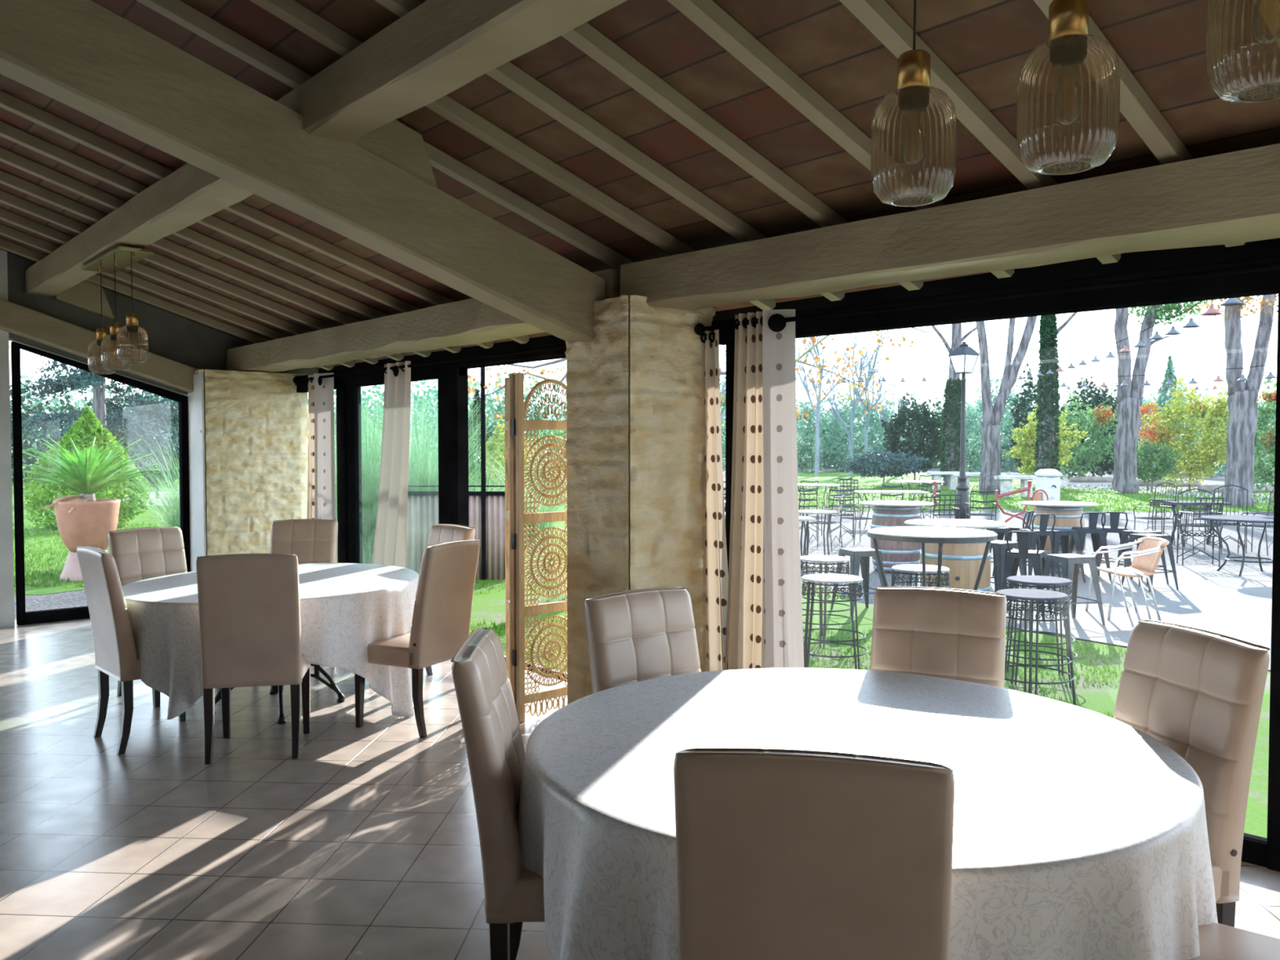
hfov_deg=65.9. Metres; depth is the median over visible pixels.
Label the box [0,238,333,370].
ceiling beam
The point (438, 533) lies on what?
dining chair
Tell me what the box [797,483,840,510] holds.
garden table
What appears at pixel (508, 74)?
ceiling beam
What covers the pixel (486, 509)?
fence
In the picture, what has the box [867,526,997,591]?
bar table
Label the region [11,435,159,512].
potted plant
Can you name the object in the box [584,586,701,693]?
dining chair
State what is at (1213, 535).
garden chair
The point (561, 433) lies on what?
bush
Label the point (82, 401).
tree line
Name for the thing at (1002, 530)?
metal stool
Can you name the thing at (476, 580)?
grass
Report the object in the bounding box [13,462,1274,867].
ground
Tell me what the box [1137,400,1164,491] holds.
shrub
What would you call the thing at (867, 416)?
bare tree
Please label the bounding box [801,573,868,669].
bar stool
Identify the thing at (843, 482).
garden chair
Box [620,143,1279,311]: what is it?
ceiling beam
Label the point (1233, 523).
garden chair
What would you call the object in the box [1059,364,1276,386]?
string
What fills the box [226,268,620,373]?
ceiling beam
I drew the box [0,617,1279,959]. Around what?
floor
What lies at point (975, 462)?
bush
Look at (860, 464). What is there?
shrub
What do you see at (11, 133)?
ceiling beam
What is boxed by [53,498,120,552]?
plant pot
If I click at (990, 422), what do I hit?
plane tree
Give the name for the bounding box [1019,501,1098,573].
barrel
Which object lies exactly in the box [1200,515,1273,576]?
garden table
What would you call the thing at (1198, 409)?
shrub
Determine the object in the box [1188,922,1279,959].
dining chair
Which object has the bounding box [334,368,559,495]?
pampas grass
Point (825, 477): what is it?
lawn
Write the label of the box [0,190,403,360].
ceiling beam
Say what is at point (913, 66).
pendant lamp
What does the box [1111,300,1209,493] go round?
plane tree
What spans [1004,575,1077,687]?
bar stool
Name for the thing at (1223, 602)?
terrace slab
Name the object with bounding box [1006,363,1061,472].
conifer
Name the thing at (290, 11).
ceiling beam
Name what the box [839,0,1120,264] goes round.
ceiling beam
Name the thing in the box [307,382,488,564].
pampas grass
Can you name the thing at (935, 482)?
ribbon
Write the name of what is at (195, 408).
trim
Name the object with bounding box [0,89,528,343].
ceiling beam
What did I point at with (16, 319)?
beam
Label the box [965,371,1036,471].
bush
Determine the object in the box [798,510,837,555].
garden table
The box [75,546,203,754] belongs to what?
dining chair
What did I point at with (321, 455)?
curtain
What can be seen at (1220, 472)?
bush
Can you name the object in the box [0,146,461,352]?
ceiling beam
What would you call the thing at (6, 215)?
ceiling beam
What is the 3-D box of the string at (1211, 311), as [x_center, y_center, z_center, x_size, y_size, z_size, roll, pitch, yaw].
[12.410,-3.536,27.346,1.533,1.250,32.103,0,2,14]
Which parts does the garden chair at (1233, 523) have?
seat, backrest, leg, leg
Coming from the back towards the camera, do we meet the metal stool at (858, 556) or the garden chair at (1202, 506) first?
the garden chair at (1202, 506)
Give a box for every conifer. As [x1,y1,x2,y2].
[468,388,499,491]
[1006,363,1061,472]
[1148,355,1189,471]
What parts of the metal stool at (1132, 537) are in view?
leg, seat, leg, leg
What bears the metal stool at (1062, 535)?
on the terrace slab
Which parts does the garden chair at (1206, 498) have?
arm, leg, seat, leg, backrest, leg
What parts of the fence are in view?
corrugated panel, rail, post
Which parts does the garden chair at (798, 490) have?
backrest, leg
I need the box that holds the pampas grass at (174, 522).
[71,417,180,528]
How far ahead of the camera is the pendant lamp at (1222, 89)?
1.77 m
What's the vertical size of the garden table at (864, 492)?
0.743 m
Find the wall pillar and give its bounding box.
[564,294,712,704]
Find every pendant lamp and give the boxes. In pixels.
[87,268,116,374]
[101,261,131,370]
[116,252,148,363]
[871,0,956,206]
[1016,0,1119,175]
[1206,0,1279,103]
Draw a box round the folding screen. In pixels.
[504,372,567,723]
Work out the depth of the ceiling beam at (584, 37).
3.88 m
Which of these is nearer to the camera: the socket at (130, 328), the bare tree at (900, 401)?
the socket at (130, 328)
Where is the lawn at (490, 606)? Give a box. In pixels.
[469,560,1270,838]
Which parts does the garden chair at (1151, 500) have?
leg, seat, leg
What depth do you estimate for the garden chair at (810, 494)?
23.78 m
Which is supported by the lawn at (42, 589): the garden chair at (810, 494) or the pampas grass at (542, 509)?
the pampas grass at (542, 509)
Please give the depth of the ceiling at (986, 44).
3.92 m
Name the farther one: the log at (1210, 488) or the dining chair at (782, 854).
the log at (1210, 488)
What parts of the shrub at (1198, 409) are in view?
stem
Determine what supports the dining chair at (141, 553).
on the floor
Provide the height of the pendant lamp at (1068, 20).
0.790 m
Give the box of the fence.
[405,367,505,579]
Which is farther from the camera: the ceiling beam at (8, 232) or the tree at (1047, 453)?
the tree at (1047, 453)
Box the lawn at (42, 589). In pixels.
[11,466,567,595]
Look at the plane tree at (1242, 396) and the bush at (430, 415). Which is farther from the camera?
the bush at (430, 415)
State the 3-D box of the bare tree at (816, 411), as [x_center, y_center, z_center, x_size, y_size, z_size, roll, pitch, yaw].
[10.979,-5.516,60.614,4.517,10.509,6.669,-1,2,-20]
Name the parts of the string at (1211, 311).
lamp shade, lamp shade, lamp shade, lamp shade, lamp shade, lamp shade, lamp shade, lamp shade, lamp shade, lamp shade, lamp shade, lamp shade, lamp shade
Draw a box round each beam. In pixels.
[0,0,604,343]
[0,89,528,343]
[0,120,493,348]
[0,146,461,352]
[0,169,431,356]
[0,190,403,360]
[0,208,378,364]
[0,223,355,367]
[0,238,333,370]
[0,297,199,392]
[24,0,626,297]
[136,0,715,316]
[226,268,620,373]
[249,0,775,310]
[374,0,844,301]
[560,22,923,290]
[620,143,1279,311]
[666,0,1014,278]
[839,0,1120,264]
[1033,0,1245,247]
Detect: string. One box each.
[719,362,926,383]
[1000,297,1244,380]
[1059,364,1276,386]
[1065,373,1272,391]
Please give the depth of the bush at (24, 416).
48.92 m
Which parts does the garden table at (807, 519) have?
leg, leg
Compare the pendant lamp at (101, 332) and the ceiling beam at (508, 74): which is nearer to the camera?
the ceiling beam at (508, 74)
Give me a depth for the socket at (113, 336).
6.82 m
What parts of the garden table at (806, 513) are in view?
leg, leg, leg, leg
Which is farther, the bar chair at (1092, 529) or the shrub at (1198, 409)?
the shrub at (1198, 409)
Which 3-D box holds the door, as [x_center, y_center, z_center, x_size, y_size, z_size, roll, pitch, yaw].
[-1.632,0.184,7.885,0.120,2.300,5.270,-2,2,-42]
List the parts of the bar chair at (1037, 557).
leg, leg, frame, seat, leg, leg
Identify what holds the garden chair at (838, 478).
on the ground at (75, 598)
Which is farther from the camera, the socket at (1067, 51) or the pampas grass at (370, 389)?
the pampas grass at (370, 389)
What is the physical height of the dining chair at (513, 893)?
1.037 m
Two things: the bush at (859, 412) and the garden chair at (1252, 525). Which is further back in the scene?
the bush at (859, 412)
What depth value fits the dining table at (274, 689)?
5.95 m
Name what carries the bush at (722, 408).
on the ground at (75, 598)
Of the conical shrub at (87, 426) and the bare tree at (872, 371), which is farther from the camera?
the bare tree at (872, 371)
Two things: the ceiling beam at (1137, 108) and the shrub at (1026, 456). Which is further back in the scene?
the shrub at (1026, 456)
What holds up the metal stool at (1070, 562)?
on the terrace slab
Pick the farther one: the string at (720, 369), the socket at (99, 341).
the string at (720, 369)
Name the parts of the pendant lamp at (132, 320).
cord, lamp shade, bulb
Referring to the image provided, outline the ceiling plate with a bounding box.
[80,245,154,273]
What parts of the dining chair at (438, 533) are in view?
leg, backrest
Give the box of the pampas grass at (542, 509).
[470,405,566,551]
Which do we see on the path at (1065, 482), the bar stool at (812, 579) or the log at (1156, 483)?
the log at (1156, 483)
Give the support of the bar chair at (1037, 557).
on the terrace slab
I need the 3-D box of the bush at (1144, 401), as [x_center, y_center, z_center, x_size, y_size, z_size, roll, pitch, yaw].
[35.181,-3.629,70.179,6.708,6.460,6.858,0,2,0]
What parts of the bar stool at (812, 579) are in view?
leg, leg, leg, leg, seat, leg, leg, leg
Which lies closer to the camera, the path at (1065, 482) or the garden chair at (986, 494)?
the garden chair at (986, 494)
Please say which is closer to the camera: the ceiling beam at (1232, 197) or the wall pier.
the ceiling beam at (1232, 197)
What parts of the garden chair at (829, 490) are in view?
leg, seat, backrest, leg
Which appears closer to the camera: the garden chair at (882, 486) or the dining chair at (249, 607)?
the dining chair at (249, 607)
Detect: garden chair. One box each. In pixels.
[798,480,818,516]
[798,489,823,537]
[805,494,844,551]
[825,478,852,513]
[826,488,855,539]
[837,492,873,545]
[839,479,863,515]
[872,485,903,509]
[909,475,933,502]
[911,482,941,519]
[922,494,961,519]
[964,490,996,520]
[972,474,999,510]
[1133,481,1177,544]
[1175,497,1224,554]
[1176,488,1222,567]
[1211,484,1248,553]
[1237,487,1274,555]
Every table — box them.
[214,663,345,724]
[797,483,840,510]
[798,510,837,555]
[799,516,815,571]
[853,490,929,525]
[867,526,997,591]
[893,480,944,502]
[1162,500,1231,546]
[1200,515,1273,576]
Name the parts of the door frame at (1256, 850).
frame post, frame post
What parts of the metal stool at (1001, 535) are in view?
leg, leg, seat, leg, frame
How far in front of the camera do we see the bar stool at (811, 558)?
8.49 m
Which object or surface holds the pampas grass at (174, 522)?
on the lawn at (42, 589)
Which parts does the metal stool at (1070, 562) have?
leg, leg, seat, leg, leg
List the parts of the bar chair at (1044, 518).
leg, seat, leg, frame, leg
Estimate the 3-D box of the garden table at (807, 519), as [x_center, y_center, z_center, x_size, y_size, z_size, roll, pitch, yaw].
[2.132,0.889,13.636,0.500,0.741,0.500,0,2,0]
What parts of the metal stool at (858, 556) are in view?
leg, leg, seat, leg, leg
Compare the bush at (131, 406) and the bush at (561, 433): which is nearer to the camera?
the bush at (561, 433)
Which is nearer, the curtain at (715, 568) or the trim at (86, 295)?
the curtain at (715, 568)
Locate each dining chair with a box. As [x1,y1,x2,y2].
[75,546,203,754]
[107,526,219,706]
[195,553,311,764]
[269,519,337,676]
[354,539,479,737]
[368,524,475,685]
[450,626,544,959]
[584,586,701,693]
[673,748,955,959]
[870,586,1006,688]
[1113,618,1270,927]
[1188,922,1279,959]
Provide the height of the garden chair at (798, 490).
0.915 m
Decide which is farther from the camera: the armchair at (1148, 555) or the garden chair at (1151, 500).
the garden chair at (1151, 500)
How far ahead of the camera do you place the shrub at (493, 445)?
23.73 m
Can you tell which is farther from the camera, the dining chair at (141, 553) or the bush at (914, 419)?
the bush at (914, 419)
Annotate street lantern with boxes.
[946,341,980,519]
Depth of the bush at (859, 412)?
70.62 m
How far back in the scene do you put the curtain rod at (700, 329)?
4.07 m
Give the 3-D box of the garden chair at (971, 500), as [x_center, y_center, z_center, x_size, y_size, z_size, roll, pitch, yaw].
[6.394,0.644,18.486,0.537,0.915,0.508,0,2,9]
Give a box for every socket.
[97,339,107,346]
[110,333,120,341]
[126,324,137,332]
[897,85,929,113]
[1049,34,1087,67]
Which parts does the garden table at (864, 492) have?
leg, leg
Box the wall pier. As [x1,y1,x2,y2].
[189,368,308,555]
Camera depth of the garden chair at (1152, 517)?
17.34 m
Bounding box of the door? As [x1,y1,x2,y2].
[294,340,567,681]
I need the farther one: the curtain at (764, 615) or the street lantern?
the street lantern
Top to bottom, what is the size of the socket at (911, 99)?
0.041 m
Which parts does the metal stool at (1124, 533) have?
leg, leg, seat, leg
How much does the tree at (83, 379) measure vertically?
8.494 m
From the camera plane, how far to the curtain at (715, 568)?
5.36 m
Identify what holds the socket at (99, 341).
attached to the pendant lamp at (101, 332)
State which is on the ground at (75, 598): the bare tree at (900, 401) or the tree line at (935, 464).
the tree line at (935, 464)
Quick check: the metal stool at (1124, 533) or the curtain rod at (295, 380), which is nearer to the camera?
the curtain rod at (295, 380)
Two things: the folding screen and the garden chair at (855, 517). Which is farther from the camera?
the garden chair at (855, 517)
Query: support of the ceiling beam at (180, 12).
attached to the ceiling at (986, 44)
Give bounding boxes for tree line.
[9,365,566,472]
[720,375,1274,468]
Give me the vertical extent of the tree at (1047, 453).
8.009 m
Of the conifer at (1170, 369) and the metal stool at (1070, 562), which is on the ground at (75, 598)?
the conifer at (1170, 369)
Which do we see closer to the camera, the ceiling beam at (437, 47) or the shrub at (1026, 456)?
the ceiling beam at (437, 47)
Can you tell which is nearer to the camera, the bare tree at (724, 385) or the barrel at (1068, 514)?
the barrel at (1068, 514)
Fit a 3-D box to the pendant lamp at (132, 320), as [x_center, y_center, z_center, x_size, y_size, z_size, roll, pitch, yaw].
[-3.368,-1.143,6.542,0.186,0.730,0.186,-2,2,-42]
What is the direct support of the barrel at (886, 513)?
on the terrace slab
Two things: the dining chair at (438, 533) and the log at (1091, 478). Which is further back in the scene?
the log at (1091, 478)
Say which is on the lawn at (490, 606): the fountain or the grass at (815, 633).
the grass at (815, 633)
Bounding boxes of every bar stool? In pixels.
[800,555,855,648]
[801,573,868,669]
[891,564,949,588]
[995,588,1075,705]
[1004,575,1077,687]
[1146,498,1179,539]
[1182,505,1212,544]
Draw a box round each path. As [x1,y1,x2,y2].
[123,491,179,505]
[1000,471,1274,503]
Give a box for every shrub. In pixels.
[22,406,154,528]
[479,417,537,491]
[839,446,933,487]
[1003,404,1088,475]
[1053,389,1117,479]
[1136,377,1228,489]
[1136,438,1186,492]
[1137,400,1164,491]
[1253,378,1276,494]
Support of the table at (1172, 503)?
on the ground at (75, 598)
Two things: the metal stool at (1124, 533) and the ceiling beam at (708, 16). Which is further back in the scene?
the metal stool at (1124, 533)
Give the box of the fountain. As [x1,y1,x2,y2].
[1032,468,1061,518]
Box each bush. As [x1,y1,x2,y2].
[9,393,119,482]
[106,391,187,484]
[113,390,179,498]
[307,385,493,482]
[502,417,566,497]
[720,374,725,475]
[795,394,856,472]
[813,388,911,471]
[878,391,946,480]
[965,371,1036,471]
[965,401,982,472]
[1058,375,1150,476]
[1093,391,1191,472]
[1180,395,1275,475]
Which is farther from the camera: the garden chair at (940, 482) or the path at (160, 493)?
the path at (160, 493)
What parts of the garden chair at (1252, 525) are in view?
leg, leg, arm, seat, leg, backrest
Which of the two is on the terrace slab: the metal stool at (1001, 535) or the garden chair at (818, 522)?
the metal stool at (1001, 535)
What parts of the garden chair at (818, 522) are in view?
leg, seat, arm, leg, backrest, leg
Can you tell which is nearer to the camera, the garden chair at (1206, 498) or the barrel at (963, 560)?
the barrel at (963, 560)
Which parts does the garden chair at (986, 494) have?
seat, backrest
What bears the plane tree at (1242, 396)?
on the lawn at (825, 477)
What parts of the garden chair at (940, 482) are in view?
backrest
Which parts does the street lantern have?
lantern frame, lantern glass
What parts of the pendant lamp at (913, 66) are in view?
bulb, lamp shade, cord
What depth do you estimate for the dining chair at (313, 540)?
7.06 m
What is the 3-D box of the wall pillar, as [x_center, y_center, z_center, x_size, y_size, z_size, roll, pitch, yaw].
[-0.003,0.208,5.477,0.697,2.330,0.613,-2,2,-42]
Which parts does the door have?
frame post, frame post, frame post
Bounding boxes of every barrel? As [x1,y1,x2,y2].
[859,500,933,573]
[904,519,1008,592]
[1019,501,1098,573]
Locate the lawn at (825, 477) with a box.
[797,471,1273,511]
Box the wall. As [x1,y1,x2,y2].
[0,248,318,627]
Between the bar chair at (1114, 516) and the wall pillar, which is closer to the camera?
the wall pillar
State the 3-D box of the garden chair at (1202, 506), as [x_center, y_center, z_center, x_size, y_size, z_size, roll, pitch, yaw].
[9.954,0.759,17.634,0.532,0.741,0.533,1,2,23]
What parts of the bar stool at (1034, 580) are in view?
leg, leg, leg, leg, seat, leg, leg, leg, leg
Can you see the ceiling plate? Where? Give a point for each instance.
(121, 255)
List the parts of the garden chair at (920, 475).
backrest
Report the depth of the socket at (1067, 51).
1.91 m
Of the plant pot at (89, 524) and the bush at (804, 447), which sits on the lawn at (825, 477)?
the bush at (804, 447)
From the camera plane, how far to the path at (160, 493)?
33.83 m
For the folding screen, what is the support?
on the floor
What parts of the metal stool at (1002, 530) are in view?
leg, seat, leg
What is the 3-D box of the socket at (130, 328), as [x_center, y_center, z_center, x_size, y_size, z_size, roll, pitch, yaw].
[-3.368,-1.003,6.547,0.068,0.041,0.068,-2,2,-42]
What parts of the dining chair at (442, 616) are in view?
leg, seat, leg, backrest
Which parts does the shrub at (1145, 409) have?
stem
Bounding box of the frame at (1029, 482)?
[995,480,1048,526]
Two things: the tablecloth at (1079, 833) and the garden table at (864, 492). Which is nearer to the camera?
the tablecloth at (1079, 833)
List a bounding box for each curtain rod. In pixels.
[293,344,566,383]
[694,262,1279,335]
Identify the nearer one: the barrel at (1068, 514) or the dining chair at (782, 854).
the dining chair at (782, 854)
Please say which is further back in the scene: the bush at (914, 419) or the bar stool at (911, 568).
the bush at (914, 419)
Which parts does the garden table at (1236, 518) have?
leg, leg, leg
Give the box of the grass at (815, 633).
[802,626,1125,717]
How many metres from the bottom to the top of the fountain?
1.245 m
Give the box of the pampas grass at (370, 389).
[333,389,417,555]
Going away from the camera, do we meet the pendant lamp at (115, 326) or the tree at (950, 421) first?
the pendant lamp at (115, 326)
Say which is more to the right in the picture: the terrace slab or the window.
the terrace slab
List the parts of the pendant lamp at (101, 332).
cord, lamp shade, bulb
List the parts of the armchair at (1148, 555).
arm rail, arm, leg, leg, seat, arm, arm rail, leg, leg, backrest, rail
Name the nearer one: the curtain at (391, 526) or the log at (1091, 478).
the curtain at (391, 526)
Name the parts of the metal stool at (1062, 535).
leg, leg, seat, leg, leg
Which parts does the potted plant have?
crown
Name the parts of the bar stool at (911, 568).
leg, seat, leg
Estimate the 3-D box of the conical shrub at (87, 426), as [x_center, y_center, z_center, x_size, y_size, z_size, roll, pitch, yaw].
[-11.728,-0.316,21.037,2.477,2.768,2.378,0,2,8]
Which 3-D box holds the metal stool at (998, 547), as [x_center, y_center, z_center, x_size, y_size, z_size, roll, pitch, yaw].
[3.977,1.008,10.938,0.440,0.652,0.440,-1,2,-29]
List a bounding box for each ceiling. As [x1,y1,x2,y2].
[0,0,1279,368]
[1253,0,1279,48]
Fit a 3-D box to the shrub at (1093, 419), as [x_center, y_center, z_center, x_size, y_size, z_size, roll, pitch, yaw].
[22.295,-2.218,49.876,4.595,4.602,4.414,-2,2,-42]
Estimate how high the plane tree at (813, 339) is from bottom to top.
3.628 m
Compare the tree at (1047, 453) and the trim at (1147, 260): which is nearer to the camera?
the trim at (1147, 260)
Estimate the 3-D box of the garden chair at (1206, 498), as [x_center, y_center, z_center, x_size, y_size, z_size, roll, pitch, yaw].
[9.083,0.727,15.996,0.537,0.912,0.490,0,2,-3]
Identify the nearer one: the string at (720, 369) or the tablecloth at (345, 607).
the tablecloth at (345, 607)
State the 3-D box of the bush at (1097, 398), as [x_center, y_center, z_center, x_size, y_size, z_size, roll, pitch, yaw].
[25.740,-2.919,55.971,5.594,5.865,5.436,-2,2,-42]
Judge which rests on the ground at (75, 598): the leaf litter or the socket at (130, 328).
the leaf litter
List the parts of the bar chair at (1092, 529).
leg, leg, seat, frame, leg, leg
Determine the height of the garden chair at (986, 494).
0.990 m
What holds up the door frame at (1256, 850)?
attached to the wall pillar
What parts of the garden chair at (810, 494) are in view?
leg, backrest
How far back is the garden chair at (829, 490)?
18.72 m
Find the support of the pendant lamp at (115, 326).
hanging from the ceiling plate
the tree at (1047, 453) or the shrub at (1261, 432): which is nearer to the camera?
the shrub at (1261, 432)
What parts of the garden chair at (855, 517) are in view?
leg, backrest, arm, leg, seat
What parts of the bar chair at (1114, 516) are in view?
leg, seat, frame, leg, leg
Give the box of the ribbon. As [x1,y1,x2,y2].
[931,480,937,508]
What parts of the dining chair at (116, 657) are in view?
leg, backrest, leg, seat, leg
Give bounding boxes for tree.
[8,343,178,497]
[467,327,928,435]
[720,345,725,422]
[795,336,866,475]
[806,329,896,475]
[835,348,906,463]
[872,388,923,476]
[931,323,977,484]
[975,315,1036,494]
[1032,312,1076,475]
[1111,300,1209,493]
[1185,293,1278,507]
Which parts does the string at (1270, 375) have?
lamp shade, lamp shade, lamp shade, lamp shade, lamp shade, lamp shade, lamp shade, lamp shade, lamp shade, lamp shade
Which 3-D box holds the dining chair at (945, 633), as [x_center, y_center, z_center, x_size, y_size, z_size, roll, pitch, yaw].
[0.981,0.922,3.392,0.468,1.037,0.559,1,2,26]
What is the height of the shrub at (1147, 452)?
2.071 m
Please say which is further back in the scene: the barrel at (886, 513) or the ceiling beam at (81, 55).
the barrel at (886, 513)
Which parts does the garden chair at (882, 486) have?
backrest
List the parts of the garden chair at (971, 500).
leg, seat, backrest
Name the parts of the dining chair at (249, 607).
leg, leg, backrest, leg, seat, leg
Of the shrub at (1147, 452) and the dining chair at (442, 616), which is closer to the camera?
the dining chair at (442, 616)
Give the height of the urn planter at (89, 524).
1.020 m
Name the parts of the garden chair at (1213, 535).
leg, arm, leg, backrest, seat, leg, leg, arm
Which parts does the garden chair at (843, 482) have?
backrest, seat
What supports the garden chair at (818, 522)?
on the ground at (75, 598)
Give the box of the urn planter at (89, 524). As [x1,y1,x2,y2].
[53,498,120,582]
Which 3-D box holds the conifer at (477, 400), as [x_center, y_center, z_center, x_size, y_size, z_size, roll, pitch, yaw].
[-4.407,-0.963,27.057,1.260,3.712,1.372,2,3,44]
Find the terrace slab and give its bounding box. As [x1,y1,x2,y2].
[907,565,1272,670]
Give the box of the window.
[10,341,190,625]
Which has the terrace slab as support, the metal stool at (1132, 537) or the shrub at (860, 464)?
the metal stool at (1132, 537)
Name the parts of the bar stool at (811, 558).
leg, leg, leg, seat, leg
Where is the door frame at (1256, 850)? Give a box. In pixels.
[711,255,1279,871]
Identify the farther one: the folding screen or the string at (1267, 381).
the string at (1267, 381)
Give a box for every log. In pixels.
[1069,475,1113,482]
[1136,479,1201,486]
[1197,484,1274,492]
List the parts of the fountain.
post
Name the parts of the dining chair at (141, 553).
leg, backrest, leg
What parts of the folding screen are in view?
frame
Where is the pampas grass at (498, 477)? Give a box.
[415,399,565,527]
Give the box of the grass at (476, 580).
[469,577,567,661]
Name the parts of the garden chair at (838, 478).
seat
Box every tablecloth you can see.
[122,563,418,719]
[517,667,1217,959]
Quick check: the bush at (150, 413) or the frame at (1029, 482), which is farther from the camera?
the bush at (150, 413)
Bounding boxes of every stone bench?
[926,471,959,489]
[952,472,980,492]
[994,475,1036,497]
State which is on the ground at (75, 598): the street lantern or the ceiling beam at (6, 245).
the street lantern
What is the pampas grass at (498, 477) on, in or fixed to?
on the lawn at (42, 589)
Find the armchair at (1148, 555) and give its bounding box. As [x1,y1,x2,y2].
[1085,536,1169,620]
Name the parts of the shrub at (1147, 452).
stem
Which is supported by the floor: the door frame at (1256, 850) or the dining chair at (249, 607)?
the dining chair at (249, 607)
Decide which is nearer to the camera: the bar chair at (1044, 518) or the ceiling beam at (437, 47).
the ceiling beam at (437, 47)
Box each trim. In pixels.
[53,280,114,319]
[187,373,205,572]
[318,237,1279,373]
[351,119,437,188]
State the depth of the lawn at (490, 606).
7.98 m
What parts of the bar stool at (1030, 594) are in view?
leg, leg, leg, seat, leg, leg, leg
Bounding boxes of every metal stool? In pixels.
[830,547,884,616]
[986,527,1013,562]
[989,540,1028,601]
[991,511,1033,576]
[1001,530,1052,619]
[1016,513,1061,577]
[1035,553,1105,626]
[1039,528,1085,582]
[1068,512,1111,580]
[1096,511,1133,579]
[1115,529,1168,586]
[1121,533,1178,591]
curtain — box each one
[306,373,335,519]
[372,360,412,568]
[700,329,728,671]
[724,309,804,670]
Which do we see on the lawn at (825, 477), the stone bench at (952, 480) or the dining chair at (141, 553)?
the stone bench at (952, 480)
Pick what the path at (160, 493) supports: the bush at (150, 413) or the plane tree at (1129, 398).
the bush at (150, 413)
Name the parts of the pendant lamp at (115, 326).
cord, bulb, lamp shade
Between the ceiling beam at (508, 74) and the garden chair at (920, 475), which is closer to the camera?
the ceiling beam at (508, 74)
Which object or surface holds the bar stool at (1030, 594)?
on the lawn at (490, 606)
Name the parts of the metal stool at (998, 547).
leg, leg, seat, leg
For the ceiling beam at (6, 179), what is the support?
attached to the ceiling at (986, 44)
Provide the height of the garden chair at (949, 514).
0.912 m
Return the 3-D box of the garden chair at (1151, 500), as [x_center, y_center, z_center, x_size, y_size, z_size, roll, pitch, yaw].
[9.825,0.730,18.534,0.533,0.741,0.532,0,2,-14]
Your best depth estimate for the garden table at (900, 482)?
28.17 m
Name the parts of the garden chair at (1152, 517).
arm, seat, leg, arm, backrest, leg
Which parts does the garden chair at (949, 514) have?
arm, leg, backrest, leg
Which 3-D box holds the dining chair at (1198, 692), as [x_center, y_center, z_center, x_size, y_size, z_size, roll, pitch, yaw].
[1.324,0.943,2.747,0.559,1.037,0.468,0,2,-13]
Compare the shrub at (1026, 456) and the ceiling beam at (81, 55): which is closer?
the ceiling beam at (81, 55)
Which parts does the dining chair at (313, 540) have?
backrest, leg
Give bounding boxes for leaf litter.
[800,554,849,567]

